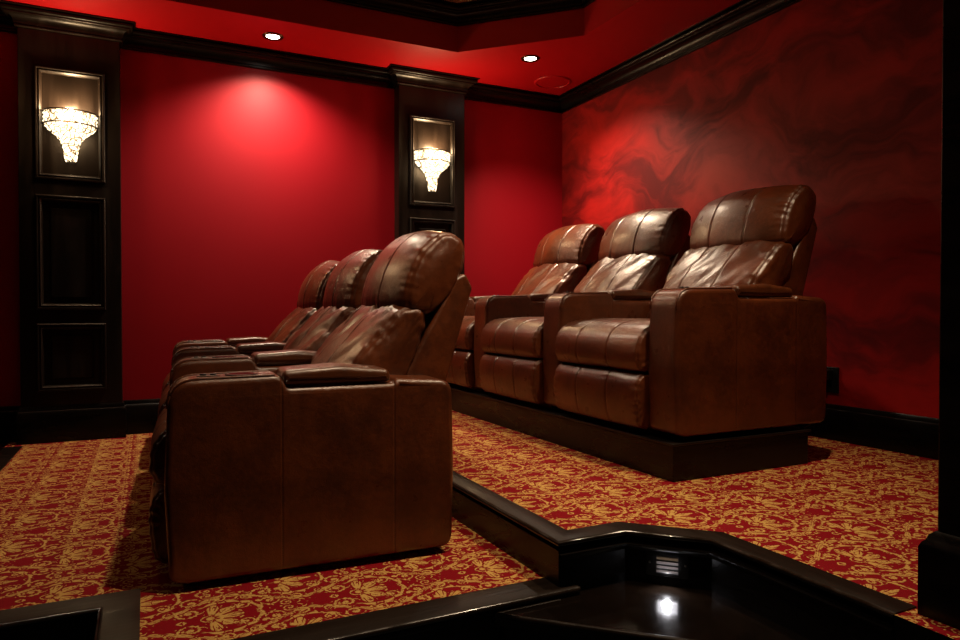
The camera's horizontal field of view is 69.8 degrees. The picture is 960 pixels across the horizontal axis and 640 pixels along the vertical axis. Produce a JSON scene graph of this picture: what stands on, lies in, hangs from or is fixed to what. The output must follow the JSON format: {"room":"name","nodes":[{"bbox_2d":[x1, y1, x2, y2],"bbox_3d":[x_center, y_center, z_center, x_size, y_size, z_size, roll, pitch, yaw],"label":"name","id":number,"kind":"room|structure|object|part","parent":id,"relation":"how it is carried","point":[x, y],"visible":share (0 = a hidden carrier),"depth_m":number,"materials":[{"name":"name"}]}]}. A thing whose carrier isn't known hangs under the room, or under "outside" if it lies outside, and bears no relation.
{"room":"home theater","nodes":[
{"label":"home theater","id":0,"kind":"room"},
{"bbox_2d":[0,433,541,639],"bbox_3d":[-1.399,0.979,3.281,1.936,0.340,3.560,0,1,-26],"label":"carpet","id":1,"kind":"object","parent":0,"point":[74,515],"visible":0.5,"depth_m":2.27,"materials":[{"name":"carpet"}]},
{"bbox_2d":[0,446,140,639],"bbox_3d":[-1.877,0.829,2.937,0.782,0.038,3.358,0,1,-26],"label":"trim","id":2,"kind":"structure","parent":1,"relation":"attached to","point":[120,611],"depth_m":1.94,"materials":[{"name":"black wood"}]},
{"bbox_2d":[161,260,339,395],"bbox_3d":[-1.437,0.201,4.462,1.141,1.184,0.891,0,1,-24],"label":"recliner","id":3,"kind":"object","parent":1,"relation":"on","point":[312,290],"visible":0.25,"depth_m":4.31,"materials":[{"name":"brown leather"}]},
{"bbox_2d":[161,373,169,395],"bbox_3d":[-1.588,0.399,4.298,0.730,0.234,0.697,0,1,-24],"label":"seat cushion","id":4,"kind":"object","parent":3,"relation":"on","point":[166,382],"depth_m":3.98,"materials":[{"name":"brown leather"}]},
{"bbox_3d":[-1.626,0.453,4.768,0.931,0.628,0.186,0,1,-24],"label":"armrest","id":5,"kind":"part","parent":3,"relation":"part of","materials":[{"name":"brown leather"}]},
{"bbox_2d":[265,307,318,342],"bbox_3d":[-1.246,0.149,4.444,0.458,0.499,0.702,0,1,-24],"label":"lumbar cushion","id":6,"kind":"object","parent":3,"relation":"on","point":[298,317],"depth_m":4.24,"materials":[{"name":"brown leather"}]},
{"bbox_2d":[158,249,382,416],"bbox_3d":[-1.080,0.213,3.647,1.142,1.182,0.891,0,1,-24],"label":"recliner","id":7,"kind":"object","parent":1,"relation":"on","point":[345,284],"visible":0.25,"depth_m":3.50,"materials":[{"name":"brown leather"}]},
{"bbox_2d":[158,384,169,416],"bbox_3d":[-1.229,0.410,3.483,0.730,0.232,0.697,0,1,-24],"label":"seat cushion","id":8,"kind":"object","parent":7,"relation":"on","point":[162,403],"depth_m":3.16,"materials":[{"name":"brown leather"}]},
{"bbox_3d":[-1.268,0.464,3.953,0.931,0.628,0.186,0,1,-24],"label":"armrest","id":9,"kind":"part","parent":7,"relation":"part of","materials":[{"name":"brown leather"}]},
{"bbox_2d":[283,306,355,350],"bbox_3d":[-0.885,0.162,3.634,0.454,0.498,0.708,0,1,-24],"label":"lumbar cushion","id":10,"kind":"object","parent":7,"relation":"on","point":[311,336],"depth_m":3.42,"materials":[{"name":"brown leather"}]},
{"bbox_2d":[148,231,471,583],"bbox_3d":[-0.684,0.224,2.748,1.141,1.184,1.076,0,1,-24],"label":"recliner","id":11,"kind":"object","parent":1,"relation":"on","point":[342,450],"visible":1,"depth_m":2.27,"materials":[{"name":"brown leather"}]},
{"bbox_2d":[149,407,166,483],"bbox_3d":[-0.872,0.422,2.669,0.729,0.232,0.698,0,1,-24],"label":"seat cushion","id":12,"kind":"object","parent":11,"relation":"on","point":[158,442],"depth_m":2.23,"materials":[{"name":"brown leather"}]},
{"bbox_3d":[-0.863,0.176,2.183,0.068,0.003,0.040,0,1,-24],"label":"control plate","id":13,"kind":"part","parent":11,"relation":"part of","materials":[{"name":"leather"}]},
{"bbox_3d":[-0.911,0.475,3.138,0.931,0.628,0.186,0,1,-24],"label":"armrest","id":14,"kind":"part","parent":11,"relation":"part of","materials":[{"name":"brown leather"}]},
{"bbox_3d":[-0.553,0.487,2.323,0.931,0.628,0.186,0,1,-24],"label":"armrest","id":15,"kind":"part","parent":11,"relation":"part of","materials":[{"name":"brown leather"}]},
{"bbox_2d":[311,305,425,374],"bbox_3d":[-0.526,0.172,2.817,0.451,0.498,0.702,0,1,-24],"label":"lumbar cushion","id":16,"kind":"object","parent":11,"relation":"on","point":[392,338],"depth_m":2.57,"materials":[{"name":"brown leather"}]},
{"bbox_2d":[230,578,580,639],"bbox_3d":[-0.305,0.844,1.883,1.306,0.038,0.112,0,1,-26],"label":"trim","id":17,"kind":"structure","parent":1,"relation":"attached to","point":[323,630],"depth_m":1.94,"materials":[{"name":"black wood"}]},
{"bbox_2d":[0,31,561,449],"bbox_3d":[-2.386,-0.592,4.814,7.120,3.640,0.100,0,1,-26],"label":"wall","id":18,"kind":"structure","parent":0,"point":[238,182],"depth_m":5.08,"materials":[{"name":"red paint"}]},
{"bbox_2d":[0,0,134,444],"bbox_3d":[-2.675,-0.592,4.505,0.765,2.768,0.205,0,1,-26],"label":"pilaster","id":19,"kind":"object","parent":18,"relation":"attached to","point":[70,239],"visible":0.98,"depth_m":4.49,"materials":[{"name":"brown wood"}]},
{"bbox_3d":[-2.668,-1.268,4.481,0.395,0.720,0.024,0,1,-26],"label":"panel moulding","id":20,"kind":"part","parent":19,"relation":"part of","materials":[{"name":"brown wood"}]},
{"bbox_2d":[42,107,97,162],"bbox_3d":[-2.650,-1.192,4.445,0.316,0.326,0.128,0,1,-26],"label":"sconce","id":21,"kind":"object","parent":19,"relation":"attached to","point":[69,127],"visible":1,"depth_m":4.44,"materials":[{"name":"clear glass"}]},
{"bbox_3d":[-2.652,-1.188,4.449,0.294,0.151,0.117,0,1,-26],"label":"lamp shade","id":22,"kind":"part","parent":21,"relation":"part of","materials":[{"name":"white glass"}]},
{"bbox_3d":[-2.668,-0.438,4.493,0.395,0.740,0.024,0,1,-26],"label":"panel moulding","id":23,"kind":"part","parent":19,"relation":"part of","materials":[{"name":"brown wood"}]},
{"bbox_3d":[-2.676,-0.438,4.509,0.245,0.590,0.016,0,1,-26],"label":"raised panel","id":24,"kind":"part","parent":19,"relation":"part of","materials":[{"name":"brown wood"}]},
{"bbox_3d":[-2.668,0.242,4.502,0.395,0.440,0.024,0,1,-26],"label":"panel moulding","id":25,"kind":"part","parent":19,"relation":"part of","materials":[{"name":"brown wood"}]},
{"bbox_3d":[-2.676,0.242,4.519,0.245,0.290,0.016,0,1,-26],"label":"raised panel","id":26,"kind":"part","parent":19,"relation":"part of","materials":[{"name":"brown wood"}]},
{"bbox_2d":[0,399,159,443],"bbox_3d":[-2.150,0.669,4.879,2.086,0.235,0.022,0,1,-26],"label":"baseboard","id":27,"kind":"structure","parent":18,"relation":"attached to","point":[142,414],"depth_m":4.75,"materials":[{"name":"black wood"}]},
{"bbox_2d":[0,0,801,113],"bbox_3d":[-0.807,-1.874,1.544,6.920,0.125,7.130,0,1,-26],"label":"trim","id":28,"kind":"structure","parent":18,"relation":"attached to","point":[743,13],"depth_m":5.06,"materials":[{"name":"black wood"}]},
{"bbox_2d":[386,64,479,273],"bbox_3d":[-0.390,-0.678,5.613,0.765,2.628,0.205,0,1,-26],"label":"pilaster","id":29,"kind":"object","parent":18,"relation":"attached to","point":[428,104],"visible":0.56,"depth_m":5.58,"materials":[{"name":"brown wood"}]},
{"bbox_3d":[-0.391,-0.454,5.618,0.245,0.590,0.016,0,1,-26],"label":"raised panel","id":30,"kind":"part","parent":29,"relation":"part of","materials":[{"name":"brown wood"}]},
{"bbox_2d":[414,148,450,191],"bbox_3d":[-0.365,-1.208,5.555,0.316,0.326,0.128,0,1,-26],"label":"sconce","id":31,"kind":"object","parent":29,"relation":"attached to","point":[433,169],"visible":1,"depth_m":5.53,"materials":[{"name":"clear glass"}]},
{"bbox_3d":[-0.367,-1.203,5.559,0.294,0.151,0.117,0,1,-26],"label":"lamp shade","id":32,"kind":"part","parent":31,"relation":"part of","materials":[{"name":"white glass"}]},
{"bbox_3d":[-0.383,-0.453,5.602,0.395,0.740,0.024,0,1,-26],"label":"panel moulding","id":33,"kind":"part","parent":29,"relation":"part of","materials":[{"name":"brown wood"}]},
{"bbox_3d":[-0.383,-1.283,5.591,0.395,0.720,0.024,0,1,-26],"label":"panel moulding","id":34,"kind":"part","parent":29,"relation":"part of","materials":[{"name":"brown wood"}]},
{"bbox_2d":[6,0,740,94],"bbox_3d":[-0.807,-1.937,1.543,6.920,0.001,7.130,0,1,-26],"label":"ceiling","id":35,"kind":"structure","parent":0,"point":[645,24],"depth_m":4.87,"materials":[{"name":"red paint"}]},
{"bbox_2d":[262,32,283,40],"bbox_3d":[-1.447,-1.980,4.806,0.144,0.013,0.144,0,1,-26],"label":"recessed light","id":36,"kind":"object","parent":35,"relation":"in","point":[272,36],"visible":1,"depth_m":4.80,"materials":[{"name":"white metal"}]},
{"bbox_2d":[521,55,539,61],"bbox_3d":[0.383,-1.986,5.228,0.144,0.013,0.144,0,1,-26],"label":"recessed light","id":37,"kind":"object","parent":35,"relation":"in","point":[527,58],"visible":1,"depth_m":5.22,"materials":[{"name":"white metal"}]},
{"bbox_2d":[534,76,570,88],"bbox_3d":[0.609,-1.990,5.771,0.312,0.011,0.312,0,1,-26],"label":"ceiling speaker","id":38,"kind":"object","parent":35,"relation":"attached to","point":[547,82],"visible":1,"depth_m":5.77,"materials":[{"name":"red paint"}]},
{"bbox_2d":[537,78,567,87],"bbox_3d":[0.609,-1.992,5.771,0.264,0.001,0.264,0,1,-26],"label":"grille","id":39,"kind":"object","parent":38,"relation":"attached to","point":[541,82],"depth_m":5.77,"materials":[{"name":"red paint"}]},
{"bbox_2d":[169,0,639,51],"bbox_3d":[-0.724,-2.097,1.909,5.130,0.310,5.260,0,1,-26],"label":"ceiling","id":40,"kind":"structure","parent":0,"point":[316,13],"depth_m":4.83,"materials":[{"name":"red paint"}]},
{"bbox_2d":[325,0,594,25],"bbox_3d":[-0.724,-2.192,1.908,5.130,0.120,5.260,0,1,-26],"label":"trim","id":41,"kind":"structure","parent":40,"relation":"attached to","point":[439,11],"depth_m":4.92,"materials":[{"name":"black wood"}]},
{"bbox_2d":[446,0,473,2],"bbox_3d":[-0.724,-2.292,1.907,5.130,0.080,5.260,0,1,-26],"label":"ceiling","id":42,"kind":"structure","parent":0,"point":[455,1],"depth_m":4.94,"materials":[{"name":"paint"}]},
{"bbox_2d":[452,410,959,639],"bbox_3d":[1.278,0.919,2.596,2.284,0.480,7.130,0,1,-26],"label":"platform","id":43,"kind":"object","parent":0,"point":[859,514],"visible":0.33,"depth_m":2.41,"materials":[{"name":"carpet"}]},
{"bbox_2d":[446,224,604,391],"bbox_3d":[0.236,-0.126,5.240,1.183,1.212,0.896,0,1,-26],"label":"recliner","id":44,"kind":"object","parent":43,"relation":"on","point":[565,255],"visible":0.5,"depth_m":5.04,"materials":[{"name":"brown leather"}]},
{"bbox_2d":[455,316,474,350],"bbox_3d":[0.077,0.087,5.061,0.729,0.234,0.698,0,1,-26],"label":"seat cushion","id":45,"kind":"object","parent":44,"relation":"on","point":[465,341],"depth_m":4.64,"materials":[{"name":"brown leather"}]},
{"bbox_3d":[0.021,0.140,5.529,0.931,0.628,0.186,0,1,-26],"label":"armrest","id":46,"kind":"part","parent":44,"relation":"part of","materials":[{"name":"brown leather"}]},
{"bbox_2d":[512,263,586,294],"bbox_3d":[0.461,-0.197,5.244,0.457,0.498,0.702,0,1,-26],"label":"lumbar cushion","id":47,"kind":"object","parent":44,"relation":"on","point":[543,277],"depth_m":5.05,"materials":[{"name":"brown leather"}]},
{"bbox_2d":[474,208,690,408],"bbox_3d":[0.625,-0.117,4.440,1.183,1.215,0.896,0,1,-26],"label":"recliner","id":48,"kind":"object","parent":43,"relation":"on","point":[639,250],"visible":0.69,"depth_m":4.26,"materials":[{"name":"brown leather"}]},
{"bbox_3d":[0.410,0.151,4.729,0.931,0.628,0.186,0,1,-26],"label":"armrest","id":49,"kind":"part","parent":48,"relation":"part of","materials":[{"name":"brown leather"}]},
{"bbox_2d":[480,316,543,358],"bbox_3d":[0.468,0.097,4.261,0.730,0.234,0.698,0,1,-26],"label":"seat cushion","id":50,"kind":"object","parent":48,"relation":"on","point":[502,337],"depth_m":4.07,"materials":[{"name":"brown leather"}]},
{"bbox_2d":[574,253,670,300],"bbox_3d":[0.849,-0.183,4.442,0.456,0.500,0.702,0,1,-26],"label":"lumbar cushion","id":51,"kind":"object","parent":48,"relation":"on","point":[613,271],"depth_m":4.26,"materials":[{"name":"brown leather"}]},
{"bbox_2d":[449,384,810,481],"bbox_3d":[0.540,0.574,4.322,0.830,0.162,2.890,0,1,-26],"label":"plinth","id":52,"kind":"object","parent":43,"relation":"on","point":[670,457],"visible":0.54,"depth_m":3.14,"materials":[{"name":"brown wood"}]},
{"bbox_2d":[646,550,688,578],"bbox_3d":[0.595,0.773,2.182,0.132,0.084,0.030,0,1,19],"label":"step light","id":53,"kind":"object","parent":43,"relation":"attached to","point":[658,563],"visible":0.96,"depth_m":2.17,"materials":[{"name":"black plastic"}]},
{"bbox_2d":[452,471,916,624],"bbox_3d":[-0.122,0.682,3.463,0.526,0.038,4.280,0,1,-26],"label":"trim","id":54,"kind":"structure","parent":43,"relation":"attached to","point":[558,533],"depth_m":2.17,"materials":[{"name":"black wood"}]},
{"bbox_2d":[543,185,826,436],"bbox_3d":[1.056,-0.104,3.555,1.180,1.215,1.076,0,1,-26],"label":"recliner","id":55,"kind":"object","parent":43,"relation":"on","point":[731,340],"visible":1,"depth_m":3.16,"materials":[{"name":"brown leather"}]},
{"bbox_3d":[0.799,0.162,3.928,0.931,0.628,0.186,0,1,-26],"label":"armrest","id":56,"kind":"part","parent":55,"relation":"part of","materials":[{"name":"brown leather"}]},
{"bbox_2d":[555,318,649,371],"bbox_3d":[0.855,0.108,3.460,0.729,0.235,0.698,0,1,-26],"label":"seat cushion","id":57,"kind":"object","parent":55,"relation":"on","point":[586,344],"depth_m":3.26,"materials":[{"name":"brown leather"}]},
{"bbox_2d":[646,240,792,318],"bbox_3d":[1.232,-0.170,3.639,0.457,0.495,0.702,0,1,-26],"label":"lumbar cushion","id":58,"kind":"object","parent":55,"relation":"on","point":[707,263],"depth_m":3.48,"materials":[{"name":"brown leather"}]},
{"bbox_3d":[1.187,0.173,3.128,0.931,0.628,0.186,0,1,-26],"label":"armrest","id":59,"kind":"part","parent":55,"relation":"part of","materials":[{"name":"brown leather"}]},
{"bbox_2d":[559,542,893,637],"bbox_3d":[0.686,0.732,1.980,0.885,0.022,0.298,1,1,35],"label":"trim","id":60,"kind":"structure","parent":43,"relation":"attached to","point":[865,621],"depth_m":2.01,"materials":[{"name":"black wood"}]},
{"bbox_2d":[917,0,959,629],"bbox_3d":[1.379,-0.620,1.484,0.630,2.628,0.630,0,1,-26],"label":"square column","id":61,"kind":"structure","parent":43,"relation":"on","point":[938,600],"depth_m":1.58,"materials":[{"name":"black wood"}]},
{"bbox_2d":[562,0,942,418],"bbox_3d":[2.350,-0.568,3.096,0.100,3.640,7.130,0,1,-26],"label":"wall","id":62,"kind":"structure","parent":0,"point":[841,100],"depth_m":3.81,"materials":[{"name":"red paint"}]},
{"bbox_2d":[803,367,838,427],"bbox_3d":[1.893,0.454,3.862,0.067,0.390,0.230,-1,1,-35],"label":"power outlet","id":63,"kind":"object","parent":62,"relation":"attached to","point":[832,376],"visible":0.52,"depth_m":3.80,"materials":[{"name":"black plastic"}]},
{"bbox_2d":[826,382,831,387],"bbox_3d":[1.938,0.360,3.824,0.005,0.030,0.036,0,1,-26],"label":"socket","id":64,"kind":"object","parent":63,"relation":"attached to","point":[828,384],"depth_m":3.82,"materials":[{"name":"black plastic"}]},
{"bbox_3d":[1.943,0.332,3.825,0.009,0.144,0.116,0,1,-26],"label":"plate","id":65,"kind":"part","parent":63,"relation":"part of","materials":[{"name":"black plastic"}]},
{"bbox_2d":[791,403,938,459],"bbox_3d":[1.287,0.581,2.595,2.264,0.196,7.130,0,1,-26],"label":"baseboard","id":66,"kind":"structure","parent":62,"relation":"attached to","point":[914,435],"depth_m":3.55,"materials":[{"name":"black wood"}]},
{"bbox_3d":[-0.807,1.223,1.587,6.920,0.100,7.130,0,1,-26],"label":"floor","id":67,"kind":"structure","parent":0,"visible":0},
{"bbox_2d":[493,580,808,639],"bbox_3d":[0.666,1.012,1.505,0.700,0.324,1.500,0,1,-26],"label":"landing step","id":68,"kind":"structure","parent":67,"relation":"on","point":[621,610],"depth_m":1.97,"materials":[{"name":"brown wood"}]}
]}

